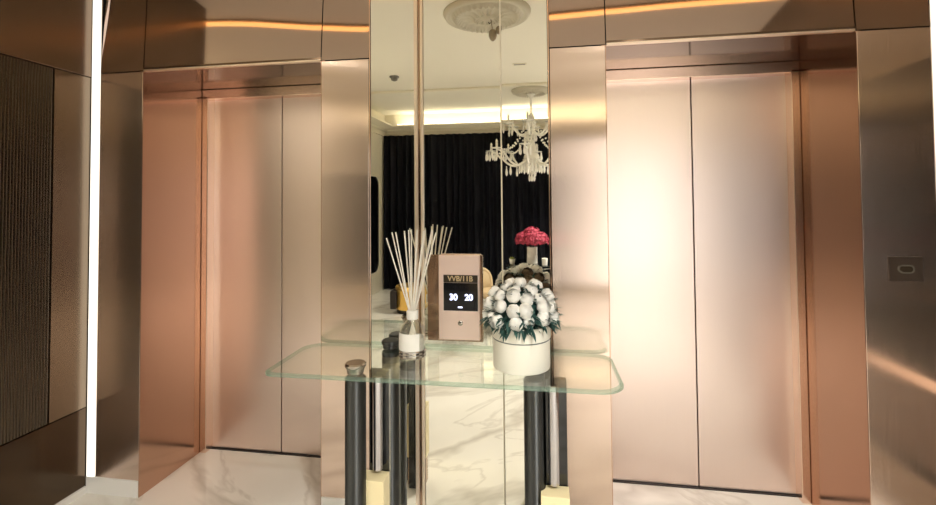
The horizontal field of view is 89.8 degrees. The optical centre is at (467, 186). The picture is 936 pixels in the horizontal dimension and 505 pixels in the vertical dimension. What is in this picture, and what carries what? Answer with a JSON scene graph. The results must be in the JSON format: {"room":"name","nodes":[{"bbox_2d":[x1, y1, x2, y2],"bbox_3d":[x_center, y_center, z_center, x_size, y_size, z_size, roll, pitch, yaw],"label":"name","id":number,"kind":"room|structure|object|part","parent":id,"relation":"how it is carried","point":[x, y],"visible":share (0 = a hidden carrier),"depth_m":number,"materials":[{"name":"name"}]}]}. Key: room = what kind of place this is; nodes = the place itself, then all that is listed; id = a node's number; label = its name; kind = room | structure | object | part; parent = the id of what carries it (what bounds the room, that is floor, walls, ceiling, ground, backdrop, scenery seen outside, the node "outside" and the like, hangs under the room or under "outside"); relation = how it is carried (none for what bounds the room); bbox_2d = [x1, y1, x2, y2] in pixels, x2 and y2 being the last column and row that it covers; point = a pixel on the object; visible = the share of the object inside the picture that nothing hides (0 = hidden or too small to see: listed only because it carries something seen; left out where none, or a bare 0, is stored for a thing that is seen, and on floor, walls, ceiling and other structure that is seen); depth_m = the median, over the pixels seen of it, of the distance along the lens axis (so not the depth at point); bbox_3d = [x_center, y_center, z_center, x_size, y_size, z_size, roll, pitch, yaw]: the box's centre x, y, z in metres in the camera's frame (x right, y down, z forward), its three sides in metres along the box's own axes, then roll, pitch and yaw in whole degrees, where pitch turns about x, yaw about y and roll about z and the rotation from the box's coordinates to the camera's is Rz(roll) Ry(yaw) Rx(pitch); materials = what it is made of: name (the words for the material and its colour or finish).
{"room":"elevator lobby","nodes":[
{"label":"elevator lobby","id":0,"kind":"room"},
{"bbox_2d":[0,0,92,504],"bbox_3d":[-2.138,0.097,2.062,0.256,2.900,0.820,-1,-2,9],"label":"wall","id":1,"kind":"structure","parent":0,"point":[46,45],"depth_m":2.20,"materials":[{"name":"brown metal"}]},
{"bbox_3d":[-2.029,0.268,1.933,0.004,1.680,0.598,-1,-2,9],"label":"fluted panel","id":2,"kind":"part","parent":1,"relation":"part of","materials":[{"name":"brown wood"}]},
{"bbox_3d":[-2.011,1.313,1.998,0.009,0.392,0.796,-1,-2,9],"label":"panel","id":3,"kind":"part","parent":1,"relation":"part of","materials":[{"name":"brown metal"}]},
{"bbox_3d":[-2.028,-0.965,2.061,0.012,0.778,0.796,-1,-2,9],"label":"panel","id":4,"kind":"part","parent":1,"relation":"part of","materials":[{"name":"brown metal"}]},
{"bbox_3d":[-1.972,0.278,2.330,0.008,1.686,0.182,-1,-2,9],"label":"flat panel","id":5,"kind":"part","parent":1,"relation":"part of","materials":[{"name":"brown metal"}]},
{"bbox_2d":[55,486,86,504],"bbox_3d":[-2.002,1.527,1.991,0.012,0.035,0.795,-1,-2,9],"label":"baseboard","id":6,"kind":"structure","parent":1,"relation":"attached to","point":[74,496],"depth_m":2.32,"materials":[{"name":"white paint"}]},
{"bbox_2d":[69,449,811,504],"bbox_3d":[-0.581,1.521,-0.271,7.500,0.100,6.370,-1,-2,9],"label":"floor","id":7,"kind":"structure","parent":0,"point":[215,476],"depth_m":2.39,"materials":[{"name":"white stone"}]},
{"bbox_2d":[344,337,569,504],"bbox_3d":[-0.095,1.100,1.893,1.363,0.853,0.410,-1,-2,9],"label":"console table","id":8,"kind":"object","parent":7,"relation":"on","point":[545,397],"visible":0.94,"depth_m":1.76,"materials":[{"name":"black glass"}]},
{"bbox_3d":[-0.428,1.128,1.791,0.080,0.798,0.080,-1,-2,9],"label":"leg","id":9,"kind":"part","parent":8,"relation":"part of","materials":[{"name":"black metal"}]},
{"bbox_3d":[-0.354,0.925,1.844,0.040,0.364,0.040,-1,-2,9],"label":"rod","id":10,"kind":"part","parent":8,"relation":"part of","materials":[{"name":"grey metal"}]},
{"bbox_3d":[-0.349,1.130,1.871,0.081,0.797,0.023,-1,-2,9],"label":"upright panel","id":11,"kind":"part","parent":8,"relation":"part of","materials":[{"name":"beige"}]},
{"bbox_3d":[-0.343,1.135,2.097,0.080,0.798,0.080,-1,-2,9],"label":"leg","id":12,"kind":"part","parent":8,"relation":"part of","materials":[{"name":"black metal"}]},
{"bbox_2d":[386,229,435,359],"bbox_3d":[-0.234,0.449,1.984,0.218,0.535,0.120,-1,-2,9],"label":"reed diffuser","id":13,"kind":"object","parent":8,"relation":"on","point":[411,345],"visible":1,"depth_m":1.97,"materials":[{"name":"clear glass"}]},
{"bbox_2d":[400,320,425,350],"bbox_3d":[-0.233,0.620,1.976,0.110,0.195,0.110,-1,-2,9],"label":"bottle","id":14,"kind":"object","parent":13,"relation":"attached to","point":[413,341],"depth_m":1.93,"materials":[{"name":"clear glass"}]},
{"bbox_2d":[479,277,564,375],"bbox_3d":[0.213,0.537,1.867,0.346,0.347,0.352,-1,-2,9],"label":"flower pot","id":15,"kind":"object","parent":8,"relation":"on","point":[520,313],"visible":1,"depth_m":1.77,"materials":[{"name":"white"}]},
{"bbox_3d":[0.251,1.121,1.755,0.080,0.798,0.080,-1,-2,9],"label":"leg","id":16,"kind":"part","parent":8,"relation":"part of","materials":[{"name":"black metal"}]},
{"bbox_3d":[0.317,0.917,1.738,0.040,0.364,0.040,-1,-2,9],"label":"rod","id":17,"kind":"part","parent":8,"relation":"part of","materials":[{"name":"grey metal"}]},
{"bbox_3d":[0.333,1.121,1.764,0.081,0.797,0.023,-1,-2,9],"label":"upright panel","id":18,"kind":"part","parent":8,"relation":"part of","materials":[{"name":"black"}]},
{"bbox_2d":[95,0,935,504],"bbox_3d":[-0.001,0.090,2.433,4.080,2.900,0.623,-1,-2,9],"label":"wall","id":19,"kind":"structure","parent":0,"point":[868,148],"depth_m":2.12,"materials":[{"name":"brown"}]},
{"bbox_2d":[86,0,103,476],"bbox_3d":[-1.928,0.098,2.431,0.043,2.750,0.022,-1,-2,9],"label":"light strip","id":20,"kind":"object","parent":19,"relation":"attached to","point":[97,33],"visible":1,"depth_m":2.42,"materials":[{"name":"white plastic"}]},
{"bbox_3d":[-1.773,0.444,2.400,0.250,2.054,0.018,-1,-2,9],"label":"cladding panel","id":21,"kind":"part","parent":19,"relation":"part of","materials":[{"name":"orange metal"}]},
{"bbox_3d":[-1.781,-0.966,2.461,0.250,0.758,0.063,-1,-2,9],"label":"panel","id":22,"kind":"part","parent":19,"relation":"part of","materials":[{"name":"orange metal"}]},
{"bbox_3d":[-1.620,0.488,2.609,0.018,2.140,0.479,-1,-2,9],"label":"jamb panel","id":23,"kind":"part","parent":19,"relation":"part of","materials":[{"name":"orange metal"}]},
{"bbox_2d":[86,476,344,504],"bbox_3d":[-0.029,1.486,2.096,3.865,0.092,0.022,-1,-2,9],"label":"baseboard","id":24,"kind":"structure","parent":19,"relation":"attached to","point":[95,485],"depth_m":2.36,"materials":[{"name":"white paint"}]},
{"bbox_3d":[-1.140,-0.596,2.582,0.965,0.018,0.520,-1,-2,9],"label":"soffit panel","id":25,"kind":"part","parent":19,"relation":"part of","materials":[{"name":"metal"}]},
{"bbox_3d":[-1.178,-0.974,2.370,0.960,0.758,0.071,-1,-2,9],"label":"panel","id":26,"kind":"part","parent":19,"relation":"part of","materials":[{"name":"orange metal"}]},
{"bbox_2d":[200,84,320,457],"bbox_3d":[-1.100,0.489,2.754,0.963,2.139,0.090,-1,-2,9],"label":"door","id":27,"kind":"structure","parent":19,"relation":"in","point":[260,363],"depth_m":2.78,"materials":[{"name":"beige"}]},
{"bbox_3d":[-1.318,0.509,2.818,0.446,2.094,0.030,-1,-2,9],"label":"panel","id":28,"kind":"part","parent":27,"relation":"part of","materials":[{"name":"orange metal"}]},
{"bbox_3d":[-0.872,0.503,2.748,0.446,2.094,0.030,-1,-2,9],"label":"panel","id":29,"kind":"part","parent":27,"relation":"part of","materials":[{"name":"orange metal"}]},
{"bbox_3d":[-0.649,0.476,2.456,0.018,2.140,0.479,-1,-2,9],"label":"jamb panel","id":30,"kind":"part","parent":19,"relation":"part of","materials":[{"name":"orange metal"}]},
{"bbox_3d":[-0.582,-0.981,2.281,0.236,0.758,0.080,-1,-2,9],"label":"panel","id":31,"kind":"part","parent":19,"relation":"part of","materials":[{"name":"orange metal"}]},
{"bbox_3d":[-0.575,0.424,2.212,0.236,2.045,0.018,-1,-2,9],"label":"cladding panel","id":32,"kind":"part","parent":19,"relation":"part of","materials":[{"name":"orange metal"}]},
{"bbox_2d":[371,0,415,504],"bbox_3d":[-0.348,0.141,2.179,0.209,2.770,0.005,-1,-2,9],"label":"wall mirror","id":33,"kind":"object","parent":19,"relation":"attached to","point":[392,21],"visible":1,"depth_m":2.18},
{"bbox_2d":[369,0,552,504],"bbox_3d":[-0.048,0.138,2.127,0.834,2.772,0.021,-1,-2,9],"label":"trim","id":34,"kind":"structure","parent":19,"relation":"attached to","point":[417,4],"depth_m":2.14,"materials":[{"name":"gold metal"}]},
{"bbox_2d":[423,0,503,504],"bbox_3d":[-0.026,0.137,2.128,0.353,2.770,0.005,-1,-2,9],"label":"wall mirror","id":35,"kind":"object","parent":19,"relation":"attached to","point":[464,388],"visible":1,"depth_m":2.12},
{"bbox_2d":[427,255,482,341],"bbox_3d":[-0.060,0.501,2.101,0.252,0.386,0.036,-1,-2,9],"label":"panel","id":36,"kind":"object","parent":35,"relation":"attached to","point":[455,282],"visible":1,"depth_m":2.09,"materials":[{"name":"beige"}]},
{"bbox_2d":[501,0,550,504],"bbox_3d":[0.256,0.134,2.084,0.204,2.770,0.009,-1,-2,9],"label":"wall mirror","id":37,"kind":"object","parent":19,"relation":"attached to","point":[524,87],"visible":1,"depth_m":2.09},
{"bbox_3d":[0.482,-0.994,2.114,0.239,0.758,0.081,-1,-2,9],"label":"panel","id":38,"kind":"part","parent":19,"relation":"part of","materials":[{"name":"orange metal"}]},
{"bbox_3d":[0.488,0.410,2.044,0.239,2.045,0.018,-1,-2,9],"label":"cladding panel","id":39,"kind":"part","parent":19,"relation":"part of","materials":[{"name":"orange metal"}]},
{"bbox_3d":[0.636,0.460,2.254,0.018,2.140,0.479,-1,-2,9],"label":"jamb panel","id":40,"kind":"part","parent":19,"relation":"part of","materials":[{"name":"pink metal"}]},
{"bbox_2d":[606,61,810,503],"bbox_3d":[1.162,0.461,2.399,0.973,2.139,0.090,-1,-2,9],"label":"door","id":41,"kind":"structure","parent":19,"relation":"in","point":[709,373],"depth_m":2.40,"materials":[{"name":"beige"}]},
{"bbox_3d":[0.941,0.481,2.463,0.451,2.094,0.030,-1,-2,9],"label":"panel","id":42,"kind":"part","parent":41,"relation":"part of","materials":[{"name":"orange metal"}]},
{"bbox_3d":[1.392,0.475,2.393,0.451,2.094,0.030,-1,-2,9],"label":"panel","id":43,"kind":"part","parent":41,"relation":"part of","materials":[{"name":"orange metal"}]},
{"bbox_3d":[1.084,-1.002,2.018,0.970,0.758,0.077,-1,-2,9],"label":"panel","id":44,"kind":"part","parent":19,"relation":"part of","materials":[{"name":"orange metal"}]},
{"bbox_3d":[1.121,-0.624,2.226,0.975,0.018,0.520,-1,-2,9],"label":"soffit panel","id":45,"kind":"part","parent":19,"relation":"part of","materials":[{"name":"metal"}]},
{"bbox_3d":[1.617,0.448,2.100,0.018,2.140,0.479,-1,-2,9],"label":"jamb panel","id":46,"kind":"part","parent":19,"relation":"part of","materials":[{"name":"orange metal"}]},
{"bbox_3d":[1.696,-1.009,1.918,0.261,0.758,0.070,-1,-2,9],"label":"panel","id":47,"kind":"part","parent":19,"relation":"part of","materials":[{"name":"orange metal"}]},
{"bbox_3d":[1.704,0.400,1.853,0.261,2.054,0.018,-1,-2,9],"label":"cladding panel","id":48,"kind":"part","parent":19,"relation":"part of","materials":[{"name":"orange metal"}]},
{"bbox_2d":[888,257,922,280],"bbox_3d":[1.715,0.324,1.841,0.116,0.094,0.009,-1,-2,9],"label":"plate","id":49,"kind":"object","parent":19,"relation":"attached to","point":[900,268],"visible":1,"depth_m":1.84,"materials":[{"name":"brown"}]},
{"bbox_2d":[928,0,935,173],"bbox_3d":[1.852,0.051,1.837,0.033,2.750,0.022,-1,-2,9],"label":"light strip","id":50,"kind":"object","parent":19,"relation":"attached to","point":[931,3],"visible":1,"depth_m":1.85,"materials":[{"name":"white plastic"}]},
{"bbox_2d":[930,0,935,152],"bbox_3d":[1.851,0.051,1.833,0.029,2.750,0.014,-1,-2,9],"label":"diffuser","id":51,"kind":"object","parent":50,"relation":"attached to","point":[932,2],"depth_m":1.85,"materials":[{"name":"white plastic"}]}
]}

